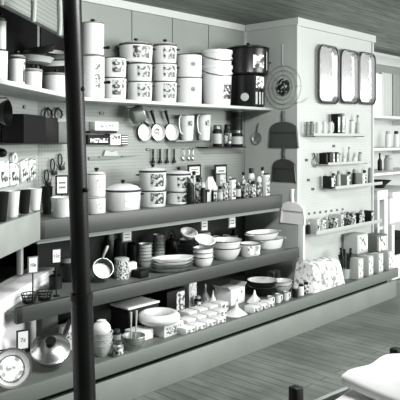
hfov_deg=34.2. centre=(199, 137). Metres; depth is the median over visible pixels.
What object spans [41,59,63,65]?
pan
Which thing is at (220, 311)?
packet
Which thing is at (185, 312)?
packet
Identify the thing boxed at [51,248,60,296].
price card
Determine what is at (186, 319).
packet
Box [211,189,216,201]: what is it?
packet
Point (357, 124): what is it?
bottle
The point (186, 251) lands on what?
enamel bowl
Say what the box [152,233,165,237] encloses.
enamel bowl
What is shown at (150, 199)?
enamel pot
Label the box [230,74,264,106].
stock pot
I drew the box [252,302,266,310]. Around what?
packet
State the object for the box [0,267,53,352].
countertop
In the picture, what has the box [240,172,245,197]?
bottle
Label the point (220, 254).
enamel bowl
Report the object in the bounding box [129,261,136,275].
box
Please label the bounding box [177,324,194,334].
packet
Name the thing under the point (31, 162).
packet
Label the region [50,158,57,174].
opener
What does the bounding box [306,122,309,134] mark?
tumbler
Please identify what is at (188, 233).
enamel bowl
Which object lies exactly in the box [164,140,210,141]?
shelf
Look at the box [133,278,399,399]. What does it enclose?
floor
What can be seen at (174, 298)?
box
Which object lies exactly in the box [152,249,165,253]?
enamel bowl
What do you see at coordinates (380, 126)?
wall
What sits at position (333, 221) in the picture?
packet
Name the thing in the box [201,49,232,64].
pail
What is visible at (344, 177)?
packet
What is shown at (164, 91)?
enamel pot
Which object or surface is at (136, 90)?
enamel pot
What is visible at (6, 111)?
wok
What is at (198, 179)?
bottle
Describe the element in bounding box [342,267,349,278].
tub
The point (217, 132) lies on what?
jar
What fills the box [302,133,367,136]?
shelf
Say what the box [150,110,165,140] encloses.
frying pan
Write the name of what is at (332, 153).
packet
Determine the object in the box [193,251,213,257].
enamel bowl
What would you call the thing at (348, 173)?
jar
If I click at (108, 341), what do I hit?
colander
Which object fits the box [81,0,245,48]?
trim
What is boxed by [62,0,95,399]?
pole
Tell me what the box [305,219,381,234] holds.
shelf
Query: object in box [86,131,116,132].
shelf
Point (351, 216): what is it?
packet
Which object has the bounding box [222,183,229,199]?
mug
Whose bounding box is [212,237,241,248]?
enamel bowl
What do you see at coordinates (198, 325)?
packet
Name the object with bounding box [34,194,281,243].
display shelf
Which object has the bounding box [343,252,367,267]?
carton
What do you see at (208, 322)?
packet
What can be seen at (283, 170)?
dustpan
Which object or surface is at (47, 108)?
tongs
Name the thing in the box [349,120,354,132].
tumbler
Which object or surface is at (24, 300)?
wire basket
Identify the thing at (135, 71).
enamel pot
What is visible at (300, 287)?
jar
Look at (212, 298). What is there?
funnel
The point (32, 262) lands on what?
price card
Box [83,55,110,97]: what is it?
canister
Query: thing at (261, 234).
roasting pan
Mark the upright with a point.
(301, 228)
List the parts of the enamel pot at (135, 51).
lid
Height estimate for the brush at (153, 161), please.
0.121 m
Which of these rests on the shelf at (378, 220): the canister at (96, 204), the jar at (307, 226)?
the jar at (307, 226)
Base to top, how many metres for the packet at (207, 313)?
0.053 m
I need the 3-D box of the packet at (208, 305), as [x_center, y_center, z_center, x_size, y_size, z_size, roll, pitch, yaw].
[0.067,1.254,4.770,0.101,0.061,0.088,0,0,40]
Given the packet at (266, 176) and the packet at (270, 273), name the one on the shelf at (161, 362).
the packet at (270, 273)
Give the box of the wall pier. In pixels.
[245,25,371,282]
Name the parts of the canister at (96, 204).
lid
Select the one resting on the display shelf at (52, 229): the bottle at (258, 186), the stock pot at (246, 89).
the bottle at (258, 186)
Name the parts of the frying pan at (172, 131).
handle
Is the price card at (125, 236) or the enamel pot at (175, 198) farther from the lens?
the enamel pot at (175, 198)
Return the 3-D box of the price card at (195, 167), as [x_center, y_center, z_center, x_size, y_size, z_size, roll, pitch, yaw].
[-0.048,0.277,5.458,0.010,0.110,0.160,0,0,43]
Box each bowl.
[138,242,152,247]
[138,246,152,250]
[138,249,151,253]
[138,252,151,257]
[138,256,152,260]
[138,259,151,266]
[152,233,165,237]
[152,237,165,240]
[152,240,165,243]
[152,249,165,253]
[153,243,165,246]
[153,246,165,250]
[153,252,165,256]
[178,243,197,248]
[179,238,195,244]
[179,247,193,253]
[180,227,197,239]
[192,245,213,252]
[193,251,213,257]
[193,255,213,266]
[195,234,215,246]
[211,245,241,260]
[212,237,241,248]
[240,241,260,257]
[247,276,277,288]
[247,283,277,296]
[275,283,292,291]
[276,278,292,285]
[374,179,390,187]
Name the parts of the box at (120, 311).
lid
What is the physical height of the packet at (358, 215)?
0.113 m
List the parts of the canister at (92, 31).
lid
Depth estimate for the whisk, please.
5.92 m
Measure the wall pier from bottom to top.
2.610 m
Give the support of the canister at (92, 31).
on the canister at (94, 65)
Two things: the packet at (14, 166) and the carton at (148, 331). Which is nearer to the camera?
the packet at (14, 166)
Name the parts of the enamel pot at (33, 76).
lid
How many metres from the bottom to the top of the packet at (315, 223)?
0.122 m
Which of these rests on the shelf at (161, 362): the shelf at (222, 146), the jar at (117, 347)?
the jar at (117, 347)
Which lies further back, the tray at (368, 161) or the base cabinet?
the base cabinet
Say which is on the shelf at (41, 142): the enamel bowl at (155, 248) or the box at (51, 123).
the box at (51, 123)
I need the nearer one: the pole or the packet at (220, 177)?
the pole
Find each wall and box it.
[0,6,36,288]
[33,1,244,324]
[374,52,399,229]
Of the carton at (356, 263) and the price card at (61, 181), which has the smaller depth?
the price card at (61, 181)
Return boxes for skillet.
[30,318,70,367]
[251,123,261,143]
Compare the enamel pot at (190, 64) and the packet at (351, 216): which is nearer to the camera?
the enamel pot at (190, 64)
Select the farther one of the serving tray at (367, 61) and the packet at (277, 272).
the serving tray at (367, 61)
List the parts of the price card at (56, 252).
frame, stem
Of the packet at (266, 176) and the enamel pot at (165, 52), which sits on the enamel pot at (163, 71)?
the enamel pot at (165, 52)
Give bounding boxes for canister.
[0,12,6,49]
[82,19,109,55]
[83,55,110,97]
[87,168,105,195]
[88,196,105,213]
[114,257,128,279]
[231,110,242,129]
[384,155,392,169]
[385,131,390,146]
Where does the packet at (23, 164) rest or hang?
hanging from the wall at (21, 33)
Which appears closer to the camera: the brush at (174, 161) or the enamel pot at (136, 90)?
the enamel pot at (136, 90)
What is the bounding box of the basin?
[138,307,179,326]
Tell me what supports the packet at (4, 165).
hanging from the wall at (21, 33)
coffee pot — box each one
[112,234,124,265]
[126,238,138,262]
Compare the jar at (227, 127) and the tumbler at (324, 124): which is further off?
the tumbler at (324, 124)
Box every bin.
[2,114,45,142]
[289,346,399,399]
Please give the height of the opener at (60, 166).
0.119 m
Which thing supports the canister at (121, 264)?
on the display shelf at (108, 290)
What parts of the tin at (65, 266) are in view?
lid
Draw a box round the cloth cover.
[293,257,344,293]
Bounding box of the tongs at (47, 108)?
[44,107,52,117]
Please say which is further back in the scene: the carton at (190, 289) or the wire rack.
the wire rack
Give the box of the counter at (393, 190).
[374,185,399,280]
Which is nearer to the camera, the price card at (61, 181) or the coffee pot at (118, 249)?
the price card at (61, 181)
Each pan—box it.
[19,53,55,64]
[21,44,55,53]
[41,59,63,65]
[43,49,63,59]
[93,245,113,279]
[125,105,148,126]
[136,123,151,140]
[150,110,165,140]
[164,110,178,139]
[244,229,280,239]
[254,236,285,248]
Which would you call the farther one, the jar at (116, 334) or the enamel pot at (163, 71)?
the enamel pot at (163, 71)
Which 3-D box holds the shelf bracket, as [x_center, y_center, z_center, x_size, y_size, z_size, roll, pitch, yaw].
[-0.678,0.750,4.923,0.030,0.420,0.050,0,0,43]
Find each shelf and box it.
[0,78,271,110]
[0,142,58,144]
[0,268,397,399]
[7,247,298,324]
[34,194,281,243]
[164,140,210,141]
[196,146,245,147]
[374,115,399,125]
[374,146,399,153]
[374,167,399,175]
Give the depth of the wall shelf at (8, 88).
4.47 m
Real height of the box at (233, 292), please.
0.150 m
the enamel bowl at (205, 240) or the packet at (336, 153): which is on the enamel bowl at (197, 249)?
the enamel bowl at (205, 240)
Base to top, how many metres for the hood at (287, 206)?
0.076 m
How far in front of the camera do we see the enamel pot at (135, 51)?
4.83 m
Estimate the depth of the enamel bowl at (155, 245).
5.08 m
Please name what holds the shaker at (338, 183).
on the tray at (373, 183)
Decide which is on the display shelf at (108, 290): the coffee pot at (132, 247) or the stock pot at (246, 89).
the coffee pot at (132, 247)
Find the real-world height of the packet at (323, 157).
0.102 m
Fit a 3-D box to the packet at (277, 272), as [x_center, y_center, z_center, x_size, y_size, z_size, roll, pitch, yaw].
[0.687,1.235,5.834,0.060,0.098,0.045,0,0,43]
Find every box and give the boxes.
[46,118,57,141]
[58,122,66,142]
[86,135,109,143]
[90,121,117,130]
[107,134,120,144]
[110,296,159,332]
[121,134,127,144]
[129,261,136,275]
[131,268,148,278]
[151,287,184,311]
[213,279,246,305]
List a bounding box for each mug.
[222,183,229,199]
[242,183,249,197]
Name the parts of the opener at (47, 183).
loop handle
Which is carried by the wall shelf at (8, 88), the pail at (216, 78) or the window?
the pail at (216, 78)
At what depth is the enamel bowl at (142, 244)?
4.77 m
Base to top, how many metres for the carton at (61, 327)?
0.145 m
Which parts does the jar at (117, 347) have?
lid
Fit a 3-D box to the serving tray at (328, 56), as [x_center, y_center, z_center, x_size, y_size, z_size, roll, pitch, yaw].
[1.189,-0.589,6.059,0.065,0.548,0.352,0,0,43]
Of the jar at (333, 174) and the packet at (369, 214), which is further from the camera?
the packet at (369, 214)
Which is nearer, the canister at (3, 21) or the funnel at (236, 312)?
the canister at (3, 21)
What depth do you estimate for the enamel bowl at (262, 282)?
5.35 m
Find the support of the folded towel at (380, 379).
on the folded towel at (351, 394)
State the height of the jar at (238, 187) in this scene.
0.146 m
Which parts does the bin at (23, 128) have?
panel, panel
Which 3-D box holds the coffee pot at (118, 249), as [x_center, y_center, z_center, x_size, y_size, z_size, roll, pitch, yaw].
[-0.605,0.835,4.855,0.105,0.233,0.105,0,0,43]
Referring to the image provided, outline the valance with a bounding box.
[0,0,62,37]
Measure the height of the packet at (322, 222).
0.105 m
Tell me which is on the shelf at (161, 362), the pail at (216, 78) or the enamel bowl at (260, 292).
the enamel bowl at (260, 292)
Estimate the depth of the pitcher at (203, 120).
5.56 m
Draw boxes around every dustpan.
[268,111,298,147]
[271,148,296,182]
[280,189,305,224]
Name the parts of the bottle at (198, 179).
lid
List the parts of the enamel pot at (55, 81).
lid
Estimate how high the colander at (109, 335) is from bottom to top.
0.075 m
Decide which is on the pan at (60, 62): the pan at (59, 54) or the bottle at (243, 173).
the pan at (59, 54)
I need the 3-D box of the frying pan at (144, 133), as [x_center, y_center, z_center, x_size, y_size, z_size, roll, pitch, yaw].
[-0.453,-0.097,5.147,0.078,0.245,0.145,0,0,43]
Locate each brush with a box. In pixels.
[0,148,6,156]
[151,149,154,163]
[158,149,161,162]
[165,149,168,162]
[172,149,175,162]
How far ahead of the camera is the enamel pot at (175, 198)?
4.98 m
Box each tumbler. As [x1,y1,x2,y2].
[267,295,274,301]
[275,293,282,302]
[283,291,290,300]
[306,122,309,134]
[310,121,314,134]
[315,122,321,132]
[322,122,327,132]
[328,121,333,132]
[345,118,348,132]
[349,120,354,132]
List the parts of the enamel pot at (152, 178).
lid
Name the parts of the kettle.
lid, handle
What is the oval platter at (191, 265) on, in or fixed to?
on the display shelf at (108, 290)
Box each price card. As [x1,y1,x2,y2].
[16,329,28,349]
[27,256,37,303]
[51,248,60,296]
[55,175,67,195]
[121,231,131,241]
[187,164,200,176]
[200,221,207,230]
[214,164,226,181]
[228,217,235,227]
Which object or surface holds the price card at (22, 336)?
on the shelf at (161, 362)
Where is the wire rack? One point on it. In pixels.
(283, 86)
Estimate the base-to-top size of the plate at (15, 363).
0.182 m
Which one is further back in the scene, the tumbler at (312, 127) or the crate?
the tumbler at (312, 127)
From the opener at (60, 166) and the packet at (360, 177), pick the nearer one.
the opener at (60, 166)
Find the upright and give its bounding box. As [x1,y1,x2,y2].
[298,207,304,261]
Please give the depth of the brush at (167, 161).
5.35 m
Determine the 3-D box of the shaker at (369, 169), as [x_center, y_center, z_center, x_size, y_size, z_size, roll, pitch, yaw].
[1.708,0.378,6.540,0.044,0.167,0.044,0,0,43]
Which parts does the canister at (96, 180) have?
lid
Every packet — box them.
[0,160,8,187]
[9,152,18,185]
[19,158,28,181]
[28,157,35,180]
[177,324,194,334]
[179,308,196,316]
[180,316,195,323]
[186,321,204,330]
[188,313,205,319]
[189,305,207,312]
[196,317,215,327]
[198,310,216,317]
[200,303,217,309]
[205,189,209,201]
[207,314,225,323]
[209,307,226,316]
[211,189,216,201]
[211,300,227,309]
[216,173,225,189]
[229,178,235,199]
[244,304,259,312]
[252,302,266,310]
[260,299,273,307]
[263,173,269,195]
[267,270,274,277]
[272,269,280,277]
[308,218,319,232]
[319,153,327,163]
[320,219,325,230]
[323,152,330,162]
[323,176,333,188]
[328,217,337,228]
[329,152,334,161]
[331,114,339,132]
[332,214,343,226]
[335,152,338,161]
[337,113,344,132]
[340,174,348,185]
[344,211,355,224]
[356,173,364,183]
[356,213,361,223]
[364,210,373,221]
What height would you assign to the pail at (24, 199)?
0.142 m
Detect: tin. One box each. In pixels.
[49,270,61,289]
[60,257,71,282]
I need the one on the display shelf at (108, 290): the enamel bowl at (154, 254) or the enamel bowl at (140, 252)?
the enamel bowl at (154, 254)
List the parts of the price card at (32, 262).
frame, stem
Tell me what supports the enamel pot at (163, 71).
on the enamel pot at (164, 91)
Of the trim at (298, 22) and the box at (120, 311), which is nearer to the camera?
the box at (120, 311)
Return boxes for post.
[17,248,22,274]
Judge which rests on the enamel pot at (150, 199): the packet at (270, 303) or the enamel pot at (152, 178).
the enamel pot at (152, 178)
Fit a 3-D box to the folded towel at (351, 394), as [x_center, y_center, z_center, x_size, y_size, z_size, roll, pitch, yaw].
[0.729,0.854,2.050,0.420,0.069,0.489,0,0,-41]
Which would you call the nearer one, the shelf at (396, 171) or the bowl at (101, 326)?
the bowl at (101, 326)
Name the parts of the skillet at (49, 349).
lid, knob, handle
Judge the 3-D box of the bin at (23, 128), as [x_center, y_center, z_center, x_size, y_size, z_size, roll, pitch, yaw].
[-1.076,-0.057,3.999,0.130,0.170,0.397,0,0,5]
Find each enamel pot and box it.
[0,49,7,79]
[8,50,25,83]
[25,64,42,87]
[42,69,64,92]
[104,77,129,98]
[105,57,129,76]
[105,180,143,211]
[116,38,155,64]
[126,63,155,80]
[126,81,155,100]
[136,164,169,190]
[140,190,169,207]
[152,63,179,81]
[153,39,179,62]
[153,81,179,101]
[166,167,193,191]
[166,191,186,204]
[176,77,201,103]
[177,53,201,76]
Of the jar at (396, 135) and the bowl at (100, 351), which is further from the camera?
the jar at (396, 135)
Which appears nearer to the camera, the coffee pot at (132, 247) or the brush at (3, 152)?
the brush at (3, 152)
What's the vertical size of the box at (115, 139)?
0.083 m
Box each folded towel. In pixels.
[336,389,374,399]
[341,354,399,399]
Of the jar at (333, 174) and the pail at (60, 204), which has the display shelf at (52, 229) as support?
the pail at (60, 204)
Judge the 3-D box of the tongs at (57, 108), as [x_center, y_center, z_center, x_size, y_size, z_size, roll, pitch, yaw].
[-1.005,-0.179,4.582,0.039,0.081,0.078,0,0,43]
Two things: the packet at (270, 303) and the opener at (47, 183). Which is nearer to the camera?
the opener at (47, 183)
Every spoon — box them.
[130,312,131,338]
[135,310,137,337]
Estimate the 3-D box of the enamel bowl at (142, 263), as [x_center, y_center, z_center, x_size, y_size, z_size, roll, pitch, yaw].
[-0.405,0.925,4.806,0.110,0.052,0.110,0,0,43]
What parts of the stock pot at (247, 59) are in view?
lid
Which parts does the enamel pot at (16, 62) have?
lid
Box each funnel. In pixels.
[201,284,209,303]
[208,290,215,302]
[227,303,247,317]
[247,290,260,303]
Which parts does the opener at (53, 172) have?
loop handle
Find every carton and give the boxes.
[58,323,71,349]
[125,325,152,339]
[145,320,182,337]
[182,282,196,307]
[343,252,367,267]
[344,232,367,253]
[350,257,362,279]
[360,254,372,275]
[367,232,386,252]
[370,252,382,272]
[380,250,392,269]
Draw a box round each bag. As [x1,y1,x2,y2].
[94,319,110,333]
[205,176,217,201]
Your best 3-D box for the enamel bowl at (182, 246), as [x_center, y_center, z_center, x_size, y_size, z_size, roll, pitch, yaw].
[-0.094,0.853,5.082,0.151,0.060,0.151,0,0,43]
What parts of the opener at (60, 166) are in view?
loop handle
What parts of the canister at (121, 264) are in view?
lid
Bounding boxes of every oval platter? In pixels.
[150,258,193,265]
[150,261,192,268]
[150,264,192,272]
[151,254,193,262]
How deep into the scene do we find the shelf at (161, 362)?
4.37 m
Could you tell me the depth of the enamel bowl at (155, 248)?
5.08 m
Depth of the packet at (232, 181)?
5.30 m
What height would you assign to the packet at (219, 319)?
0.045 m
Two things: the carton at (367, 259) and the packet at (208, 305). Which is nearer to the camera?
the packet at (208, 305)
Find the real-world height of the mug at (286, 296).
0.070 m
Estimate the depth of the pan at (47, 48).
4.08 m
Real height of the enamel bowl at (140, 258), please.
0.052 m
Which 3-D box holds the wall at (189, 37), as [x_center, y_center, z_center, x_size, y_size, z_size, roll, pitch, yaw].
[-0.370,0.245,5.328,0.060,2.610,2.267,0,0,43]
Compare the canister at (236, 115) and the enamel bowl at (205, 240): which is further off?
the canister at (236, 115)
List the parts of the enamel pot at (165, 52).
lid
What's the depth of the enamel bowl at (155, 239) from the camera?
5.08 m
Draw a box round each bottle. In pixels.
[187,178,193,203]
[192,171,195,201]
[195,177,201,202]
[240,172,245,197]
[261,167,263,195]
[347,147,350,161]
[355,115,360,133]
[377,153,381,170]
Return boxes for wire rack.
[265,44,300,108]
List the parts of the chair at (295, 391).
post, rail, post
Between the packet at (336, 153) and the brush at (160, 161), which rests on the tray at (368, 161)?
the packet at (336, 153)
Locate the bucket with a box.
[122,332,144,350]
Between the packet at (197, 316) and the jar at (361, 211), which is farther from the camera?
the jar at (361, 211)
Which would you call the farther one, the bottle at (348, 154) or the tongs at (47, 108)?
the bottle at (348, 154)
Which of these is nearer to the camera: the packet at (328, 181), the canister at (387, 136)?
the packet at (328, 181)
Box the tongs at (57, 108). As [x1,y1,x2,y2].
[54,107,62,117]
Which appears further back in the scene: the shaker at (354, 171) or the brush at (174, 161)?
the shaker at (354, 171)
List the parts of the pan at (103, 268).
handle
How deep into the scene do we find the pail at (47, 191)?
4.34 m
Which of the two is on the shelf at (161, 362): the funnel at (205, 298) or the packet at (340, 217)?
the funnel at (205, 298)
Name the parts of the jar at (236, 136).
lid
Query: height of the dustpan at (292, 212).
0.310 m
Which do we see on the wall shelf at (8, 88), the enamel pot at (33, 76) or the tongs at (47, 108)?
the enamel pot at (33, 76)
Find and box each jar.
[112,340,123,356]
[113,328,120,342]
[194,295,200,305]
[213,125,221,146]
[217,186,222,200]
[224,124,230,146]
[231,130,242,145]
[231,229,237,237]
[236,182,240,198]
[248,168,254,196]
[250,181,255,196]
[292,286,297,297]
[298,284,303,295]
[303,282,308,293]
[305,222,310,233]
[324,216,328,228]
[332,173,335,187]
[344,215,346,225]
[347,172,350,184]
[358,152,362,160]
[360,210,364,222]
[393,131,398,146]
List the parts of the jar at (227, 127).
lid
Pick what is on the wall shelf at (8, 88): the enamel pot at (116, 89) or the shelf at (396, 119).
the enamel pot at (116, 89)
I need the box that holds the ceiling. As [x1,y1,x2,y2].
[123,0,399,56]
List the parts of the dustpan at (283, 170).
handle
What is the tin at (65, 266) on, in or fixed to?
on the display shelf at (108, 290)
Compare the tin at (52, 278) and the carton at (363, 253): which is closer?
the tin at (52, 278)
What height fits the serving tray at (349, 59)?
0.528 m
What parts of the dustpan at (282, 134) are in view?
handle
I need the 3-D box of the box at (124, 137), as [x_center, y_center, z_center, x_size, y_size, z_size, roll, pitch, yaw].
[-0.591,0.015,5.010,0.041,0.084,0.060,0,0,43]
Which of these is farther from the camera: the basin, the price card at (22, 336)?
the basin
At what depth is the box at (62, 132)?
4.46 m
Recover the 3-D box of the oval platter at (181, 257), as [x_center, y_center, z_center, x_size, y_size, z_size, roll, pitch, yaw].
[-0.195,0.868,4.650,0.324,0.034,0.169,0,0,-23]
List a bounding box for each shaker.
[200,182,205,202]
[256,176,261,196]
[336,170,340,185]
[352,169,355,184]
[368,167,371,182]
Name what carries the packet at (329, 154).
on the tray at (368, 161)
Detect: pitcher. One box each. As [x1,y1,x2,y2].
[179,115,194,139]
[197,114,210,139]
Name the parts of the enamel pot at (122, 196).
lid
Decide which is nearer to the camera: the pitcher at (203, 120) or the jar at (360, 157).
the pitcher at (203, 120)
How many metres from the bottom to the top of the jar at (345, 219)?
0.110 m
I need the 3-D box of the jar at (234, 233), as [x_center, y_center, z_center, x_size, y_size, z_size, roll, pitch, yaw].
[0.307,0.880,5.777,0.062,0.142,0.062,0,0,43]
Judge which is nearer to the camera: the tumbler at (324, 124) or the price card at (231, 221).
the price card at (231, 221)
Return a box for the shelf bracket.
[107,234,113,261]
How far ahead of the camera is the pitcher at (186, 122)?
5.40 m
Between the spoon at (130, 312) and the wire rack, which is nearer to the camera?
the spoon at (130, 312)
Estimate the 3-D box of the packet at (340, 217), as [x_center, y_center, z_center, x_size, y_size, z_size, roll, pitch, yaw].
[1.292,0.778,6.083,0.100,0.128,0.052,0,0,43]
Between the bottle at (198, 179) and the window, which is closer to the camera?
the bottle at (198, 179)
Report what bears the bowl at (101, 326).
in the colander at (109, 335)
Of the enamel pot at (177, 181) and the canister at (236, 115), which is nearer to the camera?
the enamel pot at (177, 181)
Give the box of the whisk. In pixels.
[312,153,317,166]
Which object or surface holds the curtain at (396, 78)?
hanging from the wall at (380, 126)
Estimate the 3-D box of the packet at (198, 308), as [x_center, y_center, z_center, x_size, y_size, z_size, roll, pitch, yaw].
[-0.010,1.254,4.688,0.101,0.061,0.088,0,0,40]
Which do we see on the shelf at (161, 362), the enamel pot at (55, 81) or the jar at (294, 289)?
the jar at (294, 289)
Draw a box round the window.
[374,74,381,114]
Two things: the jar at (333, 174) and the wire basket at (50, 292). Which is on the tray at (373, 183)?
the jar at (333, 174)
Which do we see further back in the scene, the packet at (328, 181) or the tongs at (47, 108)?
the packet at (328, 181)
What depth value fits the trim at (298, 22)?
5.86 m
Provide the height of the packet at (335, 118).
0.198 m
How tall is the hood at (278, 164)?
0.078 m
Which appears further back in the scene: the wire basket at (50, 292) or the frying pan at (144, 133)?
the frying pan at (144, 133)
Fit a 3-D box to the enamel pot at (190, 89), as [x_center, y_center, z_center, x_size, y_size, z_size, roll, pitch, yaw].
[-0.088,-0.385,5.352,0.214,0.219,0.214,0,0,43]
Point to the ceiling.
(380, 19)
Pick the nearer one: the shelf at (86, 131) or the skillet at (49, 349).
the skillet at (49, 349)
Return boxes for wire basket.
[21,291,37,303]
[36,289,52,300]
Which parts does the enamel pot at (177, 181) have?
lid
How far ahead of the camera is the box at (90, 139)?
4.80 m
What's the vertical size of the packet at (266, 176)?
0.203 m
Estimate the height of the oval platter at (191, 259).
0.034 m
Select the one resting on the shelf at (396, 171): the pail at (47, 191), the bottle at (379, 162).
the bottle at (379, 162)
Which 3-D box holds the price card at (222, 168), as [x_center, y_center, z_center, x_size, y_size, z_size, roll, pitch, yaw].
[0.184,0.309,5.736,0.010,0.150,0.163,0,0,43]
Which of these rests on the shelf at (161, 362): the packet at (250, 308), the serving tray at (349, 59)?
the packet at (250, 308)
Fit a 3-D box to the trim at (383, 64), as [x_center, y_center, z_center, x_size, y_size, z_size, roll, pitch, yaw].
[2.928,-0.900,8.746,0.120,0.180,4.480,0,0,43]
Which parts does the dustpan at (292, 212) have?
handle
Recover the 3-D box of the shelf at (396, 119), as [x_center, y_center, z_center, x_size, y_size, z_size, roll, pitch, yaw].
[2.164,-0.205,7.681,0.444,0.090,1.800,0,0,43]
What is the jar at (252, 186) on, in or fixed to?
on the display shelf at (52, 229)
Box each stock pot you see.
[227,43,270,75]
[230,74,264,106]
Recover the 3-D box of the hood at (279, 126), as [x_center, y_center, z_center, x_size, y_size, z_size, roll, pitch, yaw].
[0.735,-0.095,5.796,0.273,0.090,0.006,0,0,43]
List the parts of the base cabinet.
panel, panel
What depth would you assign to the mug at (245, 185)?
5.41 m
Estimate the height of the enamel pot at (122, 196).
0.216 m
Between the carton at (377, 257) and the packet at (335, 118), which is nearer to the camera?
the packet at (335, 118)
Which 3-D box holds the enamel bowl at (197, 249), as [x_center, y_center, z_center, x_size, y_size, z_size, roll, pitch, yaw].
[0.024,0.848,4.827,0.162,0.075,0.162,0,0,43]
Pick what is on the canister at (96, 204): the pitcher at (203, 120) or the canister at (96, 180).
the canister at (96, 180)
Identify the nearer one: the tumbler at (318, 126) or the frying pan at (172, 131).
the frying pan at (172, 131)
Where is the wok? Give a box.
[0,97,12,125]
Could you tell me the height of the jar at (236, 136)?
0.149 m
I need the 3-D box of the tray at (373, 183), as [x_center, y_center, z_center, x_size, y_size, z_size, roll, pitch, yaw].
[1.483,0.460,6.304,0.159,0.038,0.899,0,0,43]
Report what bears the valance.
hanging from the ceiling
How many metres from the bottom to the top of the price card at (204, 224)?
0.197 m
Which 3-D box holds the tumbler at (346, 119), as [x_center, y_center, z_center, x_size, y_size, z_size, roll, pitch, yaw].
[1.396,-0.109,6.222,0.050,0.164,0.047,0,0,43]
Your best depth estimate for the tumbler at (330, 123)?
6.01 m
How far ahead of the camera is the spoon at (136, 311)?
3.99 m
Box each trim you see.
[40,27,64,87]
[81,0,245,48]
[246,17,375,262]
[375,55,399,74]
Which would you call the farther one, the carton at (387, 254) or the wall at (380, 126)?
the wall at (380, 126)
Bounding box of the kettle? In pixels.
[165,229,179,254]
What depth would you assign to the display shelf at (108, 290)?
4.31 m
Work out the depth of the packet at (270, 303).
4.90 m
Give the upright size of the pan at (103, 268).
0.225 m
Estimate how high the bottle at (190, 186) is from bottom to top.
0.203 m
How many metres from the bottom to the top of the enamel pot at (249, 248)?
0.105 m
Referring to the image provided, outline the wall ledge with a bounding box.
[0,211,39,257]
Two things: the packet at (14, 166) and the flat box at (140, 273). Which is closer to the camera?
the packet at (14, 166)
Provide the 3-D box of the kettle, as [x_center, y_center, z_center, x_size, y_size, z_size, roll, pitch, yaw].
[-0.223,0.848,5.288,0.141,0.207,0.122,0,0,-11]
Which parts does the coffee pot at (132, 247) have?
lid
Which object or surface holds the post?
on the wall at (21, 33)
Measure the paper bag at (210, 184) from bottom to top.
0.199 m
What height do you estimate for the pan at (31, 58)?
0.055 m
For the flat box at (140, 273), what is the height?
0.050 m
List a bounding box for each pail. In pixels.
[0,191,8,221]
[7,190,19,217]
[19,189,30,213]
[28,188,41,209]
[41,186,52,213]
[51,196,68,217]
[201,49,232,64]
[202,64,233,104]
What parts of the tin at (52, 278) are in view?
lid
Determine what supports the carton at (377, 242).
on the carton
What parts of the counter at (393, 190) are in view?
panel, panel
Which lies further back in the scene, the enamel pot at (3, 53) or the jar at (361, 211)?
the jar at (361, 211)
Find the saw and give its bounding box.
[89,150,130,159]
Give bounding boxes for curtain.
[382,72,391,115]
[393,74,399,115]
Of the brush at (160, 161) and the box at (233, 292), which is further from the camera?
the brush at (160, 161)
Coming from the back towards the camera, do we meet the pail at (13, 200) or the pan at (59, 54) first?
the pan at (59, 54)
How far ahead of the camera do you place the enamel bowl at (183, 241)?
5.03 m
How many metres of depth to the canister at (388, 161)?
7.62 m
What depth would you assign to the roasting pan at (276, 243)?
5.55 m
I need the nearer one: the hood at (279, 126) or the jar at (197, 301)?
the jar at (197, 301)
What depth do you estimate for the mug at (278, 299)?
5.06 m
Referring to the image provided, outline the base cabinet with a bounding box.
[374,189,387,249]
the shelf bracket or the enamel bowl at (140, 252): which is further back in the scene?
the shelf bracket
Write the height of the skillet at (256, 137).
0.194 m
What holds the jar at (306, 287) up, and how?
on the shelf at (161, 362)
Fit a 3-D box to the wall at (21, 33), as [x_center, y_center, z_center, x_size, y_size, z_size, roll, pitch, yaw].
[-1.390,0.245,3.447,0.360,2.610,2.700,0,0,5]
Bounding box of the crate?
[36,315,57,336]
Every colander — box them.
[94,329,112,339]
[94,335,112,345]
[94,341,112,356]
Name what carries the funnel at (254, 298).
on the shelf at (161, 362)
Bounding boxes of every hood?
[270,122,294,131]
[273,160,292,168]
[282,202,302,211]
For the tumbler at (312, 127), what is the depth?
5.78 m
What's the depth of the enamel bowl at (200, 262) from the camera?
4.77 m
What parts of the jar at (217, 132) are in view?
lid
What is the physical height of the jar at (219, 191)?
0.127 m
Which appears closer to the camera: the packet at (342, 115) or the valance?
the valance
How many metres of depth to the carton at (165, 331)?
4.21 m
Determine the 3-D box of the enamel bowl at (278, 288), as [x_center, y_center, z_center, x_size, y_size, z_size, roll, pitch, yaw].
[0.690,1.254,5.456,0.182,0.060,0.182,0,0,43]
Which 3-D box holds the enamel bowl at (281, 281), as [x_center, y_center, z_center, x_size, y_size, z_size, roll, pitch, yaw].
[0.690,1.224,5.456,0.182,0.060,0.182,0,0,43]
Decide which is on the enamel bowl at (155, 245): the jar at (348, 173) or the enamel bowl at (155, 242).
the enamel bowl at (155, 242)
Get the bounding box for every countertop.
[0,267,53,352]
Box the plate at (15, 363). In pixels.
[0,347,31,388]
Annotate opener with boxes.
[44,169,51,185]
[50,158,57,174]
[57,153,65,169]
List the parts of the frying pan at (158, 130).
handle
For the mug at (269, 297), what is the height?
0.069 m
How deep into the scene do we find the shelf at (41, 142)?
3.82 m
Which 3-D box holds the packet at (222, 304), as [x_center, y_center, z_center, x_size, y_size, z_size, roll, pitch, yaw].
[0.146,1.254,4.856,0.101,0.061,0.088,0,0,40]
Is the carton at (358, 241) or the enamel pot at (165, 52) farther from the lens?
the carton at (358, 241)
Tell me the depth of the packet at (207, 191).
5.04 m
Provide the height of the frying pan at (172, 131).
0.255 m
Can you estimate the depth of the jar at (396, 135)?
7.85 m
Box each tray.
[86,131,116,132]
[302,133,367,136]
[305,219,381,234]
[317,160,370,165]
[318,44,338,104]
[321,182,381,189]
[340,49,358,103]
[359,52,375,104]

